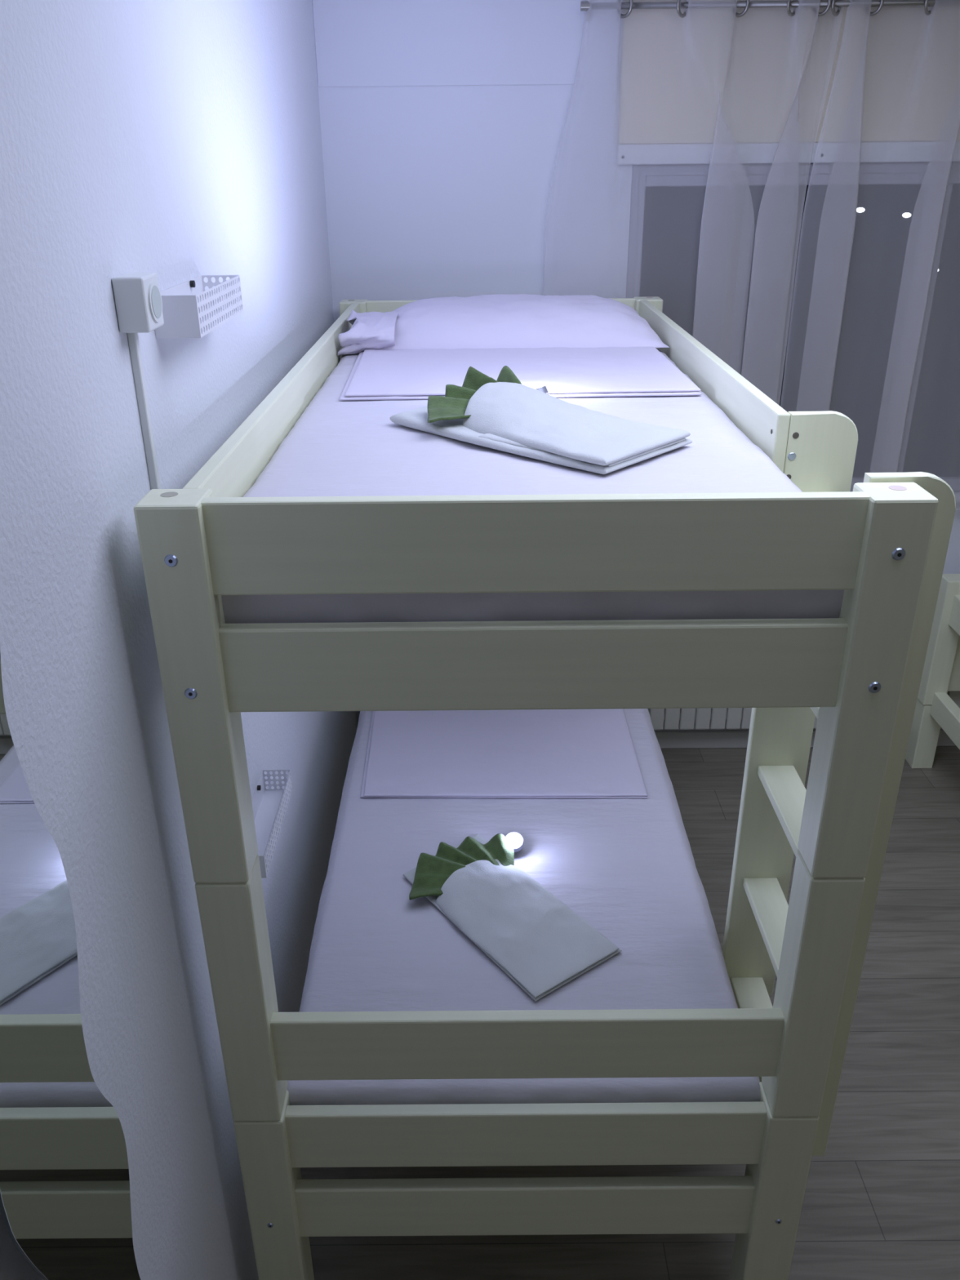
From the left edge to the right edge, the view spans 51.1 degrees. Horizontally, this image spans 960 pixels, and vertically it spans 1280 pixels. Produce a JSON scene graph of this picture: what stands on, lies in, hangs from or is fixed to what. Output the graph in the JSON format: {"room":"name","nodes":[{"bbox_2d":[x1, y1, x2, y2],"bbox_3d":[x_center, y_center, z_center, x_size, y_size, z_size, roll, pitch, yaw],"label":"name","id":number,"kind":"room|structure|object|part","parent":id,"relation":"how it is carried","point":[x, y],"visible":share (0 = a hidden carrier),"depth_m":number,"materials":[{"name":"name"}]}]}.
{"room":"hostel dormitory room","nodes":[
{"label":"hostel dormitory room","id":0,"kind":"room"},
{"bbox_2d":[0,0,359,1279],"bbox_3d":[-0.517,0.261,1.256,0.100,2.620,5.060,-1,25,0],"label":"wall","id":1,"kind":"structure","parent":0,"point":[180,141],"depth_m":1.38,"materials":[{"name":"white paint"}]},
{"bbox_2d":[0,653,140,1279],"bbox_3d":[-0.440,0.409,0.958,0.052,1.095,0.237,-1,25,0],"label":"mirror","id":2,"kind":"object","parent":1,"relation":"attached to","point":[65,1196],"visible":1,"depth_m":0.96,"materials":[{"name":"clear glass"}]},
{"bbox_2d":[111,272,164,333],"bbox_3d":[-0.451,-0.448,1.331,0.044,0.069,0.070,-1,25,0],"label":"wall socket","id":3,"kind":"object","parent":1,"relation":"attached to","point":[137,295],"visible":1,"depth_m":1.30,"materials":[{"name":"white plastic"}]},
{"bbox_2d":[147,281,162,322],"bbox_3d":[-0.431,-0.449,1.333,0.003,0.052,0.052,-1,25,0],"label":"socket","id":4,"kind":"object","parent":3,"relation":"attached to","point":[154,298],"depth_m":1.32,"materials":[{"name":"grey plastic"}]},
{"bbox_2d":[126,333,160,489],"bbox_3d":[-0.459,0.434,1.749,0.011,1.880,0.013,-1,25,0],"label":"cable trunking","id":5,"kind":"object","parent":1,"relation":"attached to","point":[133,339],"visible":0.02,"depth_m":1.39,"materials":[{"name":"white plastic"}]},
{"bbox_2d":[155,275,243,338],"bbox_3d":[-0.440,-0.530,1.585,0.066,0.059,0.294,-1,25,0],"label":"wall basket","id":6,"kind":"object","parent":1,"relation":"attached to","point":[186,313],"visible":1,"depth_m":1.51,"materials":[{"name":"white metal"}]},
{"bbox_3d":[-0.439,-0.468,1.452,0.064,0.058,0.001,0,25,0],"label":"panel","id":7,"kind":"part","parent":6,"relation":"part of","materials":[{"name":"white metal"}]},
{"bbox_3d":[-0.472,-0.530,1.584,0.001,0.058,0.294,0,25,0],"label":"panel","id":8,"kind":"part","parent":6,"relation":"part of","materials":[{"name":"white metal"}]},
{"bbox_3d":[-0.439,-0.503,1.597,0.064,0.001,0.294,0,25,0],"label":"panel","id":9,"kind":"part","parent":6,"relation":"part of","materials":[{"name":"white metal"}]},
{"bbox_3d":[-0.408,-0.530,1.584,0.001,0.058,0.292,0,25,0],"label":"panel","id":10,"kind":"part","parent":6,"relation":"part of","materials":[{"name":"white metal"}]},
{"bbox_3d":[-0.441,-0.593,1.717,0.063,0.058,0.001,0,25,0],"label":"panel","id":11,"kind":"part","parent":6,"relation":"part of","materials":[{"name":"white metal"}]},
{"bbox_2d":[251,769,292,878],"bbox_3d":[-0.434,0.363,2.020,0.060,0.052,0.295,-1,25,0],"label":"wall basket","id":12,"kind":"object","parent":1,"relation":"attached to","point":[272,804],"visible":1,"depth_m":2.08,"materials":[{"name":"white"}]},
{"bbox_3d":[-0.464,0.363,2.020,0.001,0.050,0.295,0,25,0],"label":"panel","id":13,"kind":"part","parent":12,"relation":"part of","materials":[{"name":"white"}]},
{"bbox_3d":[-0.433,0.426,1.887,0.060,0.050,0.001,0,25,0],"label":"panel","id":14,"kind":"part","parent":12,"relation":"part of","materials":[{"name":"white"}]},
{"bbox_3d":[-0.434,0.300,2.153,0.058,0.050,0.001,0,25,0],"label":"panel","id":15,"kind":"part","parent":12,"relation":"part of","materials":[{"name":"white"}]},
{"bbox_3d":[-0.404,0.363,2.020,0.001,0.050,0.293,0,25,0],"label":"panel","id":16,"kind":"part","parent":12,"relation":"part of","materials":[{"name":"white"}]},
{"bbox_2d":[300,746,959,1279],"bbox_3d":[1.214,1.453,1.823,3.540,0.050,5.060,-1,25,0],"label":"floor","id":17,"kind":"structure","parent":0,"point":[882,1202],"depth_m":2.35,"materials":[{"name":"grey wood"}]},
{"bbox_2d":[133,296,955,1279],"bbox_3d":[0.108,0.142,2.563,1.068,1.706,2.128,-1,25,0],"label":"bunk bed","id":18,"kind":"object","parent":17,"relation":"on","point":[884,542],"visible":0.62,"depth_m":1.50,"materials":[{"name":"beige paint"}]},
{"bbox_3d":[-0.387,0.082,1.403,0.082,0.584,0.078,0,25,0],"label":"post","id":19,"kind":"part","parent":18,"relation":"part of","materials":[{"name":"beige paint"}]},
{"bbox_3d":[-0.383,0.575,1.636,0.082,0.505,0.078,0,25,0],"label":"post","id":20,"kind":"part","parent":18,"relation":"part of","materials":[{"name":"beige paint"}]},
{"bbox_3d":[-0.376,1.080,1.874,0.086,0.608,0.078,0,25,0],"label":"post","id":21,"kind":"part","parent":18,"relation":"part of","materials":[{"name":"beige paint"}]},
{"bbox_3d":[-0.392,-0.793,3.253,0.082,0.584,0.078,0,25,0],"label":"post","id":22,"kind":"part","parent":18,"relation":"part of","materials":[{"name":"beige paint"}]},
{"bbox_3d":[0.065,-1.004,3.158,0.848,0.127,0.025,0,25,0],"label":"rail","id":23,"kind":"part","parent":18,"relation":"part of","materials":[{"name":"beige paint"}]},
{"bbox_3d":[0.081,1.041,1.845,0.848,0.129,0.025,0,25,0],"label":"rail","id":24,"kind":"part","parent":18,"relation":"part of","materials":[{"name":"beige paint"}]},
{"bbox_3d":[0.079,0.870,1.764,0.848,0.131,0.025,0,25,0],"label":"rail","id":25,"kind":"part","parent":18,"relation":"part of","materials":[{"name":"beige paint"}]},
{"bbox_3d":[0.077,0.674,1.672,0.848,0.132,0.025,0,25,0],"label":"rail","id":26,"kind":"part","parent":18,"relation":"part of","materials":[{"name":"beige paint"}]},
{"bbox_3d":[0.071,0.035,1.370,0.848,0.126,0.025,0,25,0],"label":"rail","id":27,"kind":"part","parent":18,"relation":"part of","materials":[{"name":"beige paint"}]},
{"bbox_3d":[0.070,-0.123,1.295,0.848,0.127,0.025,0,25,0],"label":"rail","id":28,"kind":"part","parent":18,"relation":"part of","materials":[{"name":"beige paint"}]},
{"bbox_3d":[0.526,-0.801,3.252,0.082,0.584,0.078,0,25,0],"label":"post","id":29,"kind":"part","parent":18,"relation":"part of","materials":[{"name":"beige paint"}]},
{"bbox_3d":[0.538,1.072,1.872,0.086,0.608,0.078,0,25,0],"label":"post","id":30,"kind":"part","parent":18,"relation":"part of","materials":[{"name":"beige paint"}]},
{"bbox_3d":[0.535,0.567,1.634,0.082,0.505,0.078,0,25,0],"label":"post","id":31,"kind":"part","parent":18,"relation":"part of","materials":[{"name":"beige paint"}]},
{"bbox_3d":[0.531,0.074,1.401,0.082,0.584,0.078,0,25,0],"label":"post","id":32,"kind":"part","parent":18,"relation":"part of","materials":[{"name":"beige paint"}]},
{"bbox_3d":[0.064,-0.471,2.244,0.824,0.161,1.930,-1,25,0],"label":"mattress","id":33,"kind":"object","parent":18,"relation":"on","visible":0},
{"bbox_2d":[221,347,844,623],"bbox_3d":[0.065,-0.491,2.242,0.866,0.149,1.988,-1,25,0],"label":"fitted sheet","id":34,"kind":"object","parent":33,"relation":"on","point":[336,447],"visible":0.29,"depth_m":1.56,"materials":[{"name":"white fabric"}]},
{"bbox_2d":[337,293,670,355],"bbox_3d":[0.062,-0.887,2.770,0.858,0.112,0.523,-1,25,0],"label":"pillow","id":35,"kind":"object","parent":34,"relation":"on","point":[495,321],"visible":0.95,"depth_m":2.61,"materials":[{"name":"white fabric"}]},
{"bbox_2d":[338,346,701,400],"bbox_3d":[0.076,-0.660,2.410,0.786,0.016,0.708,-1,25,0],"label":"sheet","id":36,"kind":"object","parent":34,"relation":"on","point":[408,374],"visible":0.72,"depth_m":2.30,"materials":[{"name":"white fabric"}]},
{"bbox_2d":[389,382,692,474],"bbox_3d":[0.079,-0.405,1.799,0.546,0.075,0.254,21,33,38],"label":"towel","id":37,"kind":"object","parent":34,"relation":"on","point":[513,418],"visible":0.99,"depth_m":1.72,"materials":[{"name":"grey fabric"}]},
{"bbox_2d":[427,365,521,422],"bbox_3d":[-0.006,-0.462,1.872,0.258,0.068,0.155,-12,28,-23],"label":"washcloth","id":38,"kind":"object","parent":37,"relation":"on","point":[453,406],"visible":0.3,"depth_m":1.89,"materials":[{"name":"green fabric"}]},
{"bbox_2d":[533,386,548,393],"bbox_3d":[0.118,-0.507,2.064,0.047,0.031,0.047,-1,25,0],"label":"puck light","id":39,"kind":"object","parent":34,"relation":"on","point":[543,388],"visible":0.4,"depth_m":2.05,"materials":[{"name":"grey plastic"}]},
{"bbox_3d":[0.075,0.431,2.681,0.793,0.122,1.950,-1,25,0],"label":"mattress","id":40,"kind":"object","parent":18,"relation":"on","visible":0},
{"bbox_2d":[286,708,760,1105],"bbox_3d":[0.073,0.392,2.667,0.875,0.065,1.994,-1,25,0],"label":"fitted sheet","id":41,"kind":"object","parent":40,"relation":"on","point":[626,867],"visible":0.45,"depth_m":2.14,"materials":[{"name":"white"}]},
{"bbox_2d":[360,708,647,798],"bbox_3d":[0.052,0.273,2.830,0.750,0.015,0.606,-1,25,0],"label":"sheet","id":42,"kind":"object","parent":41,"relation":"on","point":[512,753],"visible":0.7,"depth_m":2.73,"materials":[{"name":"white fabric"}]},
{"bbox_2d":[403,833,622,1000],"bbox_3d":[0.049,0.567,2.171,0.232,0.042,0.499,-18,30,-32],"label":"towel","id":43,"kind":"object","parent":41,"relation":"on","point":[542,944],"visible":0.96,"depth_m":2.10,"materials":[{"name":"grey fabric"}]},
{"bbox_2d":[408,833,514,900],"bbox_3d":[-0.039,0.508,2.272,0.274,0.037,0.155,-7,26,-13],"label":"washcloth","id":44,"kind":"object","parent":43,"relation":"on","point":[432,872],"visible":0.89,"depth_m":2.28,"materials":[{"name":"green fabric"}]},
{"bbox_2d":[506,831,524,852],"bbox_3d":[0.079,0.473,2.356,0.047,0.033,0.046,-1,25,0],"label":"puck light","id":45,"kind":"object","parent":41,"relation":"on","point":[514,838],"visible":0.88,"depth_m":2.35,"materials":[{"name":"grey plastic"}]},
{"bbox_2d":[905,573,959,768],"bbox_3d":[2.068,0.525,2.816,0.890,0.765,1.953,-1,25,0],"label":"bed","id":46,"kind":"object","parent":17,"relation":"on","point":[935,709],"visible":0.9,"depth_m":3.61,"materials":[{"name":"beige paint"}]},
{"bbox_3d":[1.670,0.348,3.772,0.078,0.275,0.072,0,25,0],"label":"post","id":47,"kind":"part","parent":46,"relation":"part of","materials":[{"name":"beige paint"}]},
{"bbox_3d":[1.660,0.002,3.606,0.080,0.489,0.076,0,25,0],"label":"post","id":48,"kind":"part","parent":46,"relation":"part of","materials":[{"name":"beige paint"}]},
{"bbox_3d":[1.677,0.616,2.858,0.045,0.090,1.802,0,25,0],"label":"rail","id":49,"kind":"part","parent":46,"relation":"part of","materials":[{"name":"beige paint"}]},
{"bbox_3d":[1.673,0.279,2.699,0.045,0.115,1.802,0,25,0],"label":"rail","id":50,"kind":"part","parent":46,"relation":"part of","materials":[{"name":"beige paint"}]},
{"bbox_2d":[318,84,959,731],"bbox_3d":[1.198,-0.801,3.468,3.340,2.620,0.160,-1,25,0],"label":"wall","id":51,"kind":"structure","parent":0,"point":[431,191],"depth_m":3.10,"materials":[{"name":"white paint"}]},
{"bbox_2d":[311,0,624,87],"bbox_3d":[-0.034,-1.791,2.906,0.897,0.328,0.004,-1,25,0],"label":"wall panel","id":52,"kind":"object","parent":51,"relation":"attached to","point":[358,42],"depth_m":2.93,"materials":[{"name":"white paint"}]},
{"bbox_2d":[580,0,959,20],"bbox_3d":[1.413,-1.817,2.865,2.254,0.060,0.062,-1,25,0],"label":"curtain rod","id":53,"kind":"object","parent":51,"relation":"attached to","point":[585,6],"visible":0.92,"depth_m":2.84,"materials":[{"name":"silver metal"}]},
{"bbox_2d":[564,0,841,405],"bbox_3d":[0.623,-1.151,3.160,0.839,1.565,0.050,-1,25,0],"label":"sheer curtain","id":54,"kind":"object","parent":53,"relation":"hanging from","point":[802,86],"visible":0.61,"depth_m":2.98,"materials":[{"name":"white fabric"}]},
{"bbox_2d":[780,0,959,472],"bbox_3d":[1.678,-1.160,3.159,1.372,1.565,0.050,-1,25,0],"label":"sheer curtain","id":55,"kind":"object","parent":53,"relation":"hanging from","point":[862,62],"visible":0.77,"depth_m":3.08,"materials":[{"name":"white fabric"}]},
{"bbox_2d":[617,141,959,164],"bbox_3d":[1.415,-1.482,3.047,1.993,0.056,0.020,-1,25,0],"label":"trim","id":56,"kind":"structure","parent":51,"relation":"attached to","point":[913,151],"depth_m":3.04,"materials":[{"name":"white"}]},
{"bbox_2d":[617,0,959,144],"bbox_3d":[1.412,-1.702,2.946,1.993,0.428,0.014,-1,25,0],"label":"roller blind","id":57,"kind":"object","parent":51,"relation":"attached to","point":[671,82],"depth_m":2.96,"materials":[{"name":"beige fabric"}]},
{"bbox_2d":[626,161,959,491],"bbox_3d":[1.393,-1.003,3.323,1.845,1.046,0.070,-1,25,0],"label":"window","id":58,"kind":"structure","parent":51,"relation":"in","point":[934,187],"depth_m":3.14,"materials":[{"name":"grey"}]},
{"bbox_2d":[648,691,959,729],"bbox_3d":[1.338,0.051,3.727,1.401,0.585,0.100,-1,25,0],"label":"radiator","id":59,"kind":"object","parent":51,"relation":"attached to","point":[701,718],"visible":0.13,"depth_m":3.79,"materials":[{"name":"white metal"}]},
{"bbox_2d":[654,728,955,748],"bbox_3d":[1.209,0.387,3.933,3.340,0.075,0.014,-1,25,0],"label":"baseboard","id":60,"kind":"structure","parent":51,"relation":"attached to","point":[666,739],"depth_m":3.92,"materials":[{"name":"grey"}]},
{"bbox_2d":[953,491,959,502],"bbox_3d":[1.398,-0.497,3.512,1.925,0.030,0.040,-1,25,0],"label":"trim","id":61,"kind":"structure","parent":51,"relation":"attached to","point":[957,494],"depth_m":3.49,"materials":[{"name":"white wood"}]},
{"label":"outside","id":62,"kind":"structure","parent":0,"visible":0},
{"bbox_2d":[639,241,959,475],"bbox_3d":[9.522,-14.743,45.586,100.000,0.100,87.400,-1,25,0],"label":"ground","id":63,"kind":"structure","parent":62,"point":[668,272],"depth_m":42.66,"materials":[{"name":"grey"}]},
{"bbox_2d":[830,207,864,411],"bbox_3d":[7.415,-5.965,20.641,0.170,5.377,0.100,-1,25,0],"label":"street lamp","id":64,"kind":"object","parent":63,"relation":"on","point":[860,209],"visible":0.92,"depth_m":20.32,"materials":[{"name":"grey metal"}]},
{"bbox_2d":[862,213,911,475],"bbox_3d":[8.331,-5.927,20.660,0.170,5.276,0.100,-1,25,0],"label":"street lamp","id":65,"kind":"object","parent":63,"relation":"on","point":[905,215],"visible":0.95,"depth_m":20.65,"materials":[{"name":"grey metal"}]}
]}

